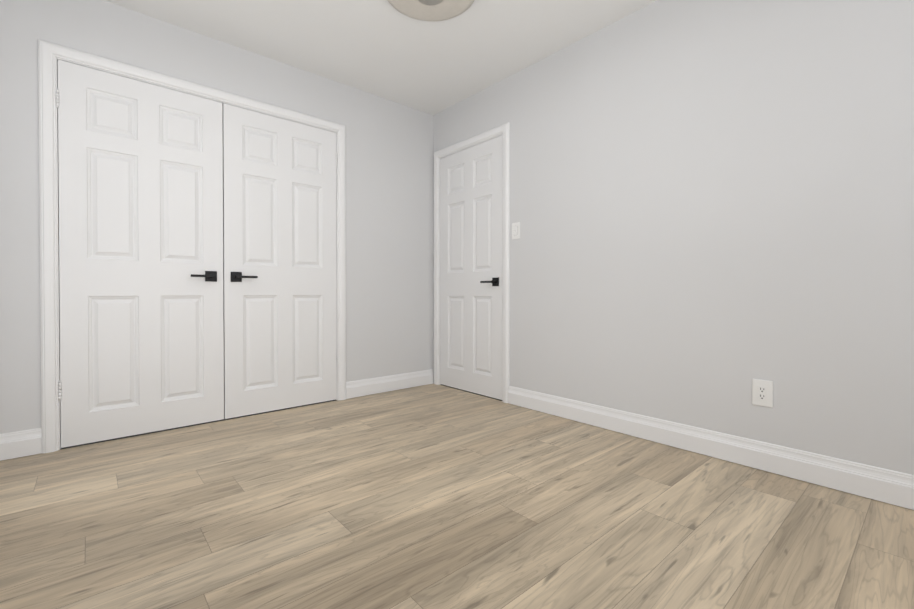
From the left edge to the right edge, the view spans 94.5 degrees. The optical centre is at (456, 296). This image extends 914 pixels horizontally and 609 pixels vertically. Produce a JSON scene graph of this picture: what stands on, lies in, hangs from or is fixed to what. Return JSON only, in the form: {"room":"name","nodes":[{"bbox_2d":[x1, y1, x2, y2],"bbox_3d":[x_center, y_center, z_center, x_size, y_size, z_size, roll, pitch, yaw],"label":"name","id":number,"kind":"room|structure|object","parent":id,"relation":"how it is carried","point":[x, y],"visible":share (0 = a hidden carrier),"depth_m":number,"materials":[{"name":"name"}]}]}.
{"room":"empty bedroom","nodes":[
{"label":"empty bedroom","id":0,"kind":"room"},
{"bbox_2d":[0,0,433,433],"bbox_3d":[-1.364,-0.420,2.865,3.050,2.450,0.001,0,1,-41],"label":"wall","id":1,"kind":"structure","parent":0,"point":[389,237],"depth_m":2.86,"materials":[{"name":"paint"}]},
{"bbox_2d":[0,428,41,460],"bbox_3d":[-2.327,0.745,2.024,0.479,0.128,0.018,0,1,-41],"label":"baseboard","id":2,"kind":"structure","parent":1,"relation":"attached to","point":[18,444],"depth_m":2.13,"materials":[{"name":"paint"}]},
{"bbox_2d":[56,60,223,447],"bbox_3d":[-1.803,-0.224,2.472,0.782,2.049,0.091,0,1,-41],"label":"closet door","id":3,"kind":"structure","parent":1,"relation":"in","point":[140,165],"depth_m":2.45,"materials":[{"name":"paint"}]},
{"bbox_2d":[38,39,345,453],"bbox_3d":[-1.550,-0.234,2.781,1.598,2.079,0.115,0,1,-41],"label":"door frame","id":4,"kind":"structure","parent":1,"relation":"attached to","point":[58,287],"depth_m":2.26,"materials":[{"name":"paint"}]},
{"bbox_2d":[222,103,337,418],"bbox_3d":[-1.209,-0.229,2.989,0.782,2.049,0.091,0,1,-41],"label":"closet door","id":5,"kind":"structure","parent":1,"relation":"in","point":[279,271],"depth_m":2.96,"materials":[{"name":"paint"}]},
{"bbox_2d":[346,369,432,398],"bbox_3d":[-0.544,0.732,3.578,0.855,0.128,0.018,0,1,-41],"label":"baseboard","id":6,"kind":"structure","parent":1,"relation":"attached to","point":[363,387],"depth_m":3.54,"materials":[{"name":"paint"}]},
{"bbox_2d":[104,0,656,114],"bbox_3d":[-0.132,-1.633,1.441,3.050,0.001,3.750,0,1,-41],"label":"ceiling","id":7,"kind":"structure","parent":0,"point":[385,49],"depth_m":2.66,"materials":[{"name":"paint"}]},
{"bbox_2d":[388,0,473,20],"bbox_3d":[-0.142,-1.603,2.228,0.500,0.073,0.500,0,1,-41],"label":"ceiling light fixture","id":8,"kind":"object","parent":7,"relation":"attached to","point":[432,10],"visible":1,"depth_m":2.34,"materials":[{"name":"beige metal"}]},
{"bbox_2d":[0,383,913,608],"bbox_3d":[-0.132,0.817,1.462,3.050,0.001,3.750,0,1,-41],"label":"floor","id":9,"kind":"structure","parent":0,"point":[432,496],"depth_m":1.53,"materials":[{"name":"laminate"}]},
{"bbox_2d":[434,0,913,474],"bbox_3d":[1.018,-0.417,2.453,0.001,2.450,3.750,0,1,-41],"label":"wall","id":10,"kind":"structure","parent":0,"point":[712,207],"depth_m":2.10,"materials":[{"name":"paint"}]},
{"bbox_2d":[439,135,502,399],"bbox_3d":[0.087,-0.221,3.509,0.091,2.024,0.773,0,1,-41],"label":"entry door","id":11,"kind":"structure","parent":10,"relation":"in","point":[471,266],"depth_m":3.48,"materials":[{"name":"paint"}]},
{"bbox_2d":[434,122,509,402],"bbox_3d":[0.132,-0.253,3.543,0.136,2.104,0.909,0,1,-41],"label":"door frame","id":12,"kind":"structure","parent":10,"relation":"attached to","point":[504,129],"depth_m":3.22,"materials":[{"name":"paint"}]},
{"bbox_2d":[512,222,519,238],"bbox_3d":[0.434,-0.486,3.115,0.010,0.120,0.076,0,1,-41],"label":"switch plate","id":13,"kind":"object","parent":10,"relation":"attached to","point":[515,230],"visible":1,"depth_m":3.11,"materials":[{"name":"white plastic"}]},
{"bbox_2d":[508,386,913,509],"bbox_3d":[1.315,0.745,2.108,0.018,0.128,2.823,0,1,-41],"label":"baseboard","id":14,"kind":"structure","parent":10,"relation":"attached to","point":[896,488],"depth_m":2.03,"materials":[{"name":"paint"}]},
{"bbox_2d":[752,379,772,407],"bbox_3d":[1.431,0.453,1.979,0.008,0.124,0.082,0,1,-41],"label":"electrical outlet plate","id":15,"kind":"object","parent":10,"relation":"attached to","point":[762,392],"visible":1,"depth_m":1.98,"materials":[{"name":"white plastic"}]}
]}

